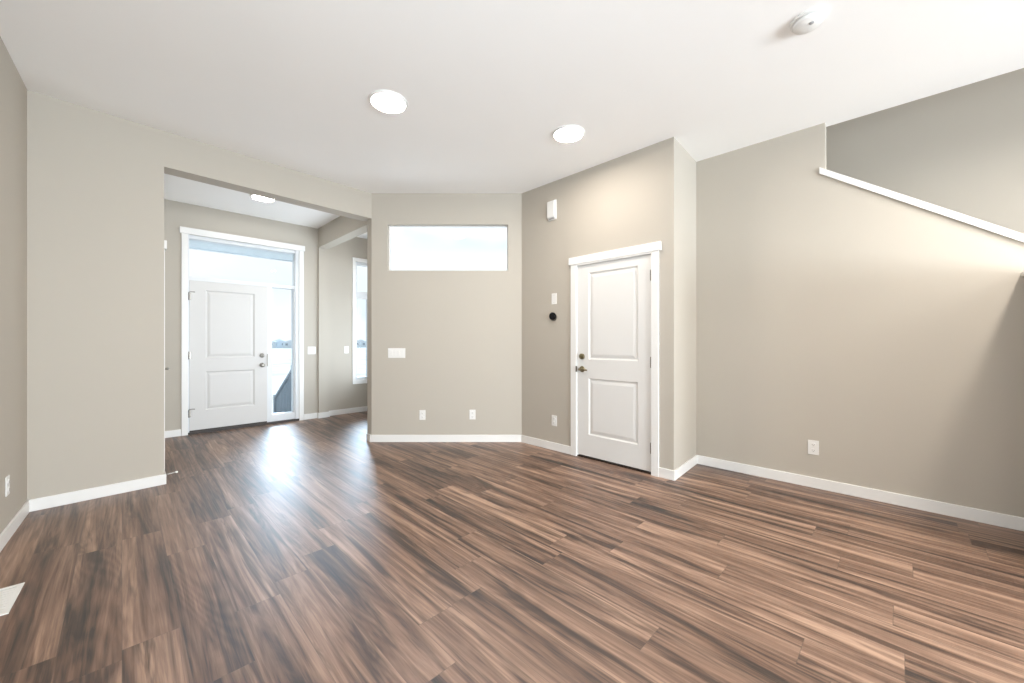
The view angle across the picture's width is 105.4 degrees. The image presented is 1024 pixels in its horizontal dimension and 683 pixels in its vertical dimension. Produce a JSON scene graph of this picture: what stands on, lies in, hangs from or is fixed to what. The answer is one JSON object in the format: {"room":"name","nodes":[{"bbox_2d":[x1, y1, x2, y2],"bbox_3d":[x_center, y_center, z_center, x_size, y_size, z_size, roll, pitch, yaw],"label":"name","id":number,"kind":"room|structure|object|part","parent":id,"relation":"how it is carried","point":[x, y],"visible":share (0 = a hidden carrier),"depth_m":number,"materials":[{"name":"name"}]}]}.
{"room":"empty living room","nodes":[
{"label":"empty living room","id":0,"kind":"room"},
{"bbox_2d":[0,37,26,533],"bbox_3d":[0.213,-0.293,-1.310,0.122,3.130,11.300,0,0,-43],"label":"wall","id":1,"kind":"structure","parent":0,"point":[13,91],"depth_m":2.52,"materials":[{"name":"paint"}]},
{"bbox_2d":[5,475,9,496],"bbox_3d":[-3.137,0.897,2.428,0.010,0.120,0.074,0,0,-43],"label":"wall outlet","id":2,"kind":"object","parent":1,"relation":"attached to","point":[7,479],"visible":1,"depth_m":2.42,"materials":[{"name":"white plastic"}]},
{"bbox_2d":[0,500,29,551],"bbox_3d":[0.296,1.188,-1.302,0.013,0.087,11.200,0,0,-43],"label":"baseboard","id":3,"kind":"structure","parent":1,"relation":"attached to","point":[10,529],"depth_m":2.51,"materials":[{"name":"paint"}]},
{"bbox_2d":[27,90,371,499],"bbox_3d":[-2.686,-0.293,3.855,0.180,3.130,2.675,0,0,42],"label":"wall opening","id":4,"kind":"structure","parent":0,"point":[95,179],"depth_m":3.10,"materials":[{"name":"paint"}]},
{"bbox_2d":[30,472,165,511],"bbox_3d":[-3.287,1.188,3.132,0.133,0.087,0.756,0,0,42],"label":"baseboard","id":5,"kind":"structure","parent":4,"relation":"attached to","point":[41,503],"depth_m":3.06,"materials":[{"name":"paint"}]},
{"bbox_2d":[164,199,366,430],"bbox_3d":[-3.595,-0.293,5.907,3.570,3.130,0.195,0,0,-45],"label":"wall","id":6,"kind":"structure","parent":0,"point":[328,386],"depth_m":6.21,"materials":[{"name":"paint"}]},
{"bbox_2d":[189,240,292,261],"bbox_3d":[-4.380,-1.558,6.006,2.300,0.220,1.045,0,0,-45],"label":"window","id":7,"kind":"structure","parent":6,"relation":"attached to","point":[196,245],"depth_m":6.36,"materials":[{"name":"clear glass"}]},
{"bbox_2d":[180,226,304,435],"bbox_3d":[-3.830,-0.133,5.643,1.504,2.730,0.214,0,0,-45],"label":"door","id":8,"kind":"structure","parent":6,"relation":"in","point":[226,325],"depth_m":5.51,"materials":[{"name":"paint"}]},
{"bbox_2d":[165,406,366,437],"bbox_3d":[-3.512,1.188,5.902,3.380,0.087,0.098,0,0,-45],"label":"baseboard","id":9,"kind":"structure","parent":6,"relation":"attached to","point":[357,409],"depth_m":6.31,"materials":[{"name":"paint"}]},
{"bbox_2d":[308,347,315,353],"bbox_3d":[-3.191,0.142,6.215,0.120,0.120,0.011,0,0,-45],"label":"light switch","id":10,"kind":"object","parent":6,"relation":"attached to","point":[311,350],"visible":1,"depth_m":6.21,"materials":[{"name":"white plastic"}]},
{"bbox_2d":[344,346,348,352],"bbox_3d":[-2.823,0.142,6.653,0.074,0.120,0.010,0,0,-45],"label":"light switch","id":11,"kind":"object","parent":6,"relation":"attached to","point":[346,348],"visible":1,"depth_m":6.65,"materials":[{"name":"white plastic"}]},
{"bbox_2d":[352,257,366,383],"bbox_3d":[-2.594,-0.358,6.945,0.122,2.190,0.537,0,0,45],"label":"window","id":12,"kind":"structure","parent":6,"relation":"in","point":[356,262],"depth_m":6.75,"materials":[{"name":"paint"}]},
{"bbox_3d":[-2.607,-0.358,6.958,0.428,2.060,0.085,0,0,-45],"label":"frame","id":13,"kind":"part","parent":12,"relation":"part of","materials":[{"name":"white plastic"}]},
{"bbox_2d":[367,193,521,434],"bbox_3d":[-0.802,-0.293,4.835,2.001,3.130,0.090,0,0,0],"label":"wall","id":14,"kind":"structure","parent":0,"point":[460,332],"depth_m":4.79,"materials":[{"name":"paint"}]},
{"bbox_2d":[388,348,404,357],"bbox_3d":[-1.415,0.141,4.785,0.196,0.110,0.011,0,0,0],"label":"light switch","id":15,"kind":"object","parent":14,"relation":"attached to","point":[392,352],"visible":1,"depth_m":4.78,"materials":[{"name":"white plastic"}]},
{"bbox_2d":[419,410,424,419],"bbox_3d":[-1.099,0.902,4.785,0.074,0.120,0.010,0,0,0],"label":"wall outlet","id":16,"kind":"object","parent":14,"relation":"attached to","point":[421,412],"visible":1,"depth_m":4.79,"materials":[{"name":"white plastic"}]},
{"bbox_2d":[366,433,520,441],"bbox_3d":[-0.847,1.188,4.819,1.930,0.087,0.083,0,0,0],"label":"baseboard","id":17,"kind":"structure","parent":14,"relation":"attached to","point":[371,438],"depth_m":4.78,"materials":[{"name":"paint"}]},
{"bbox_2d":[389,226,507,270],"bbox_3d":[-0.788,-1.155,4.862,1.479,0.565,0.035,0,0,0],"label":"window","id":18,"kind":"structure","parent":14,"relation":"in","point":[389,226],"depth_m":4.84,"materials":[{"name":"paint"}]},
{"bbox_2d":[469,410,475,418],"bbox_3d":[-0.485,0.897,4.785,0.074,0.120,0.010,0,0,0],"label":"wall outlet","id":19,"kind":"object","parent":14,"relation":"attached to","point":[472,413],"visible":1,"depth_m":4.79,"materials":[{"name":"white plastic"}]},
{"bbox_2d":[0,411,1023,682],"bbox_3d":[1.502,1.262,1.938,6.174,0.060,12.885,0,0,-43],"label":"floor","id":20,"kind":"structure","parent":0,"point":[315,550],"depth_m":2.09,"materials":[{"name":"brown wood"}]},
{"bbox_2d":[0,582,24,615],"bbox_3d":[-2.433,1.230,1.829,0.140,0.005,0.304,0,0,-43],"label":"floor vent","id":21,"kind":"object","parent":20,"relation":"in","point":[8,595],"visible":1,"depth_m":1.88,"materials":[{"name":"white plastic"}]},
{"bbox_2d":[0,587,15,612],"bbox_3d":[-2.432,1.229,1.828,0.096,0.003,0.241,0,0,-43],"label":"grille","id":22,"kind":"object","parent":21,"relation":"attached to","point":[7,595],"depth_m":1.86,"materials":[{"name":"white plastic"}]},
{"bbox_2d":[0,0,1023,238],"bbox_3d":[0.954,-1.848,1.460,12.716,0.060,5.255,0,0,45],"label":"ceiling","id":23,"kind":"structure","parent":0,"point":[486,86],"depth_m":2.62,"materials":[{"name":"paint"}]},
{"bbox_2d":[250,194,275,201],"bbox_3d":[-3.140,-1.810,4.920,0.280,0.017,0.280,0,0,0],"label":"recessed light","id":24,"kind":"object","parent":23,"relation":"in","point":[258,198],"visible":0.67,"depth_m":4.96,"materials":[{"name":"white plastic"}]},
{"bbox_2d":[319,216,366,248],"bbox_3d":[-2.340,-1.664,5.609,0.155,0.308,2.001,0,0,-45],"label":"ceiling beam","id":25,"kind":"structure","parent":23,"relation":"attached to","point":[341,229],"depth_m":5.72,"materials":[{"name":"paint"}]},
{"bbox_2d":[369,90,407,113],"bbox_3d":[-0.935,-1.810,2.954,0.280,0.017,0.280,0,0,0],"label":"recessed light","id":26,"kind":"object","parent":23,"relation":"in","point":[392,102],"visible":1,"depth_m":2.93,"materials":[{"name":"white plastic"}]},
{"bbox_2d":[552,125,584,142],"bbox_3d":[0.494,-1.810,3.409,0.280,0.017,0.280,0,0,0],"label":"recessed light","id":27,"kind":"object","parent":23,"relation":"in","point":[571,133],"visible":1,"depth_m":3.38,"materials":[{"name":"white plastic"}]},
{"bbox_2d":[790,7,826,34],"bbox_3d":[1.671,-1.793,2.202,0.168,0.050,0.168,0,0,-40],"label":"smoke detector","id":28,"kind":"object","parent":23,"relation":"attached to","point":[809,20],"visible":1,"depth_m":2.17,"materials":[{"name":"white plastic"}]},
{"bbox_2d":[522,137,673,470],"bbox_3d":[0.798,-0.293,4.189,0.120,3.130,1.931,0,0,-45],"label":"wall","id":29,"kind":"structure","parent":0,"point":[627,200],"depth_m":4.24,"materials":[{"name":"paint"}]},
{"bbox_2d":[547,199,556,220],"bbox_3d":[0.450,-1.492,4.426,0.042,0.220,0.110,0,0,-45],"label":"door chime","id":30,"kind":"object","parent":29,"relation":"attached to","point":[551,205],"visible":1,"depth_m":4.40,"materials":[{"name":"white plastic"}]},
{"bbox_2d":[549,312,556,320],"bbox_3d":[0.462,-0.281,4.418,0.035,0.099,0.093,0,0,-45],"label":"thermostat","id":31,"kind":"object","parent":29,"relation":"attached to","point":[552,315],"visible":1,"depth_m":4.40,"materials":[{"name":"black plastic"}]},
{"bbox_2d":[552,293,556,303],"bbox_3d":[0.477,-0.484,4.423,0.007,0.124,0.072,0,0,-45],"label":"blank plate","id":32,"kind":"object","parent":29,"relation":"attached to","point":[554,295],"visible":1,"depth_m":4.42,"materials":[{"name":"white plastic"}]},
{"bbox_2d":[552,415,556,425],"bbox_3d":[0.477,0.897,4.421,0.010,0.120,0.074,0,0,-45],"label":"wall outlet","id":33,"kind":"object","parent":29,"relation":"attached to","point":[554,418],"visible":1,"depth_m":4.42,"materials":[{"name":"white plastic"}]},
{"bbox_2d":[521,435,674,480],"bbox_3d":[0.777,1.188,4.117,0.013,0.087,1.884,0,0,-45],"label":"baseboard","id":34,"kind":"structure","parent":29,"relation":"attached to","point":[663,473],"depth_m":4.38,"materials":[{"name":"paint"}]},
{"bbox_2d":[569,241,660,476],"bbox_3d":[1.017,0.162,3.926,0.182,2.140,1.027,0,0,-45],"label":"door","id":35,"kind":"structure","parent":29,"relation":"attached to","point":[615,293],"depth_m":3.87,"materials":[{"name":"paint"}]},
{"bbox_3d":[0.748,0.294,4.114,0.066,0.066,0.126,0,0,-45],"label":"lever handle","id":36,"kind":"part","parent":35,"relation":"part of","materials":[{"name":"silver metal"}]},
{"bbox_2d":[674,138,695,469],"bbox_3d":[1.650,-0.293,3.780,0.100,3.130,0.736,0,0,41],"label":"wall","id":37,"kind":"structure","parent":0,"point":[684,164],"depth_m":3.68,"materials":[{"name":"paint"}]},
{"bbox_2d":[674,455,696,479],"bbox_3d":[1.654,1.188,3.699,0.014,0.087,0.652,0,0,41],"label":"baseboard","id":38,"kind":"structure","parent":37,"relation":"attached to","point":[692,462],"depth_m":3.66,"materials":[{"name":"paint"}]},
{"bbox_2d":[696,68,1023,517],"bbox_3d":[5.042,-1.548,1.710,7.720,5.640,1.210,0,0,44],"label":"wall","id":39,"kind":"structure","parent":0,"point":[885,333],"depth_m":3.25,"materials":[{"name":"paint"}]},
{"bbox_2d":[808,440,818,454],"bbox_3d":[2.541,0.894,3.289,0.074,0.120,0.010,0,0,44],"label":"wall outlet","id":40,"kind":"object","parent":39,"relation":"attached to","point":[813,446],"visible":1,"depth_m":3.29,"materials":[{"name":"white plastic"}]},
{"bbox_2d":[697,455,1023,530],"bbox_3d":[3.714,1.188,2.156,5.150,0.087,0.013,0,0,44],"label":"baseboard","id":41,"kind":"structure","parent":39,"relation":"attached to","point":[963,512],"depth_m":3.00,"materials":[{"name":"paint"}]},
{"bbox_2d":[819,167,1023,242],"bbox_3d":[3.403,-0.624,2.527,2.214,1.658,0.127,0,0,44],"label":"trim","id":42,"kind":"structure","parent":39,"relation":"attached to","point":[957,216],"depth_m":2.82,"materials":[{"name":"paint"}]},
{"bbox_3d":[-3.884,-0.293,4.163,2.130,3.130,0.120,0,0,45],"label":"wall","id":43,"kind":"structure","parent":0,"visible":0},
{"bbox_2d":[164,240,168,469],"bbox_3d":[-3.385,0.167,3.778,0.131,2.130,0.890,0,0,-45],"label":"door","id":44,"kind":"structure","parent":43,"relation":"in","point":[165,241],"depth_m":3.47,"materials":[{"name":"paint"}]},
{"bbox_3d":[-3.391,0.167,3.772,0.890,2.130,0.024,0,0,45],"label":"casing","id":45,"kind":"part","parent":44,"relation":"part of","materials":[{"name":"paint"}]},
{"label":"outside","id":46,"kind":"structure","parent":0,"visible":0},
{"bbox_2d":[272,348,365,412],"bbox_3d":[-181.603,4.385,181.603,520.000,5.984,500.000,0,0,-45],"label":"ground","id":47,"kind":"structure","parent":46,"point":[281,357],"depth_m":28.49,"materials":[{"name":"white snow"}]},
{"bbox_2d":[272,340,276,347],"bbox_3d":[-178.308,1.788,285.000,10.800,7.000,8.800,0,0,-26],"label":"house","id":48,"kind":"structure","parent":47,"relation":"on","point":[274,343],"depth_m":283.35,"materials":[{"name":"blue"}]},
{"bbox_2d":[275,339,284,347],"bbox_3d":[-178.462,1.675,300.000,10.800,7.500,8.800,0,0,-25],"label":"house","id":49,"kind":"structure","parent":47,"relation":"on","point":[279,341],"depth_m":296.37,"materials":[{"name":"blue"}]},
{"bbox_2d":[273,370,290,412],"bbox_3d":[-4.006,1.257,6.863,0.070,1.730,1.130,0,0,-45],"label":"stair railing","id":50,"kind":"object","parent":47,"relation":"on","point":[282,398],"visible":0.48,"depth_m":6.84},
{"bbox_3d":[-4.381,1.554,7.238,0.070,1.136,0.070,0,0,45],"label":"post","id":51,"kind":"part","parent":50,"relation":"part of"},
{"bbox_3d":[-4.006,0.754,6.863,1.060,0.644,0.060,0,0,45],"label":"rail","id":52,"kind":"part","parent":50,"relation":"part of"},
{"bbox_2d":[282,340,290,347],"bbox_3d":[-164.333,2.007,290.000,10.300,6.500,8.800,0,0,-24],"label":"house","id":53,"kind":"structure","parent":47,"relation":"on","point":[287,344],"depth_m":285.43,"materials":[{"name":"blue"}]},
{"bbox_2d":[357,339,365,347],"bbox_3d":[-112.282,1.618,290.000,9.800,6.800,8.800,0,0,-17],"label":"house","id":54,"kind":"structure","parent":47,"relation":"on","point":[361,343],"depth_m":286.17,"materials":[{"name":"blue"}]}
]}

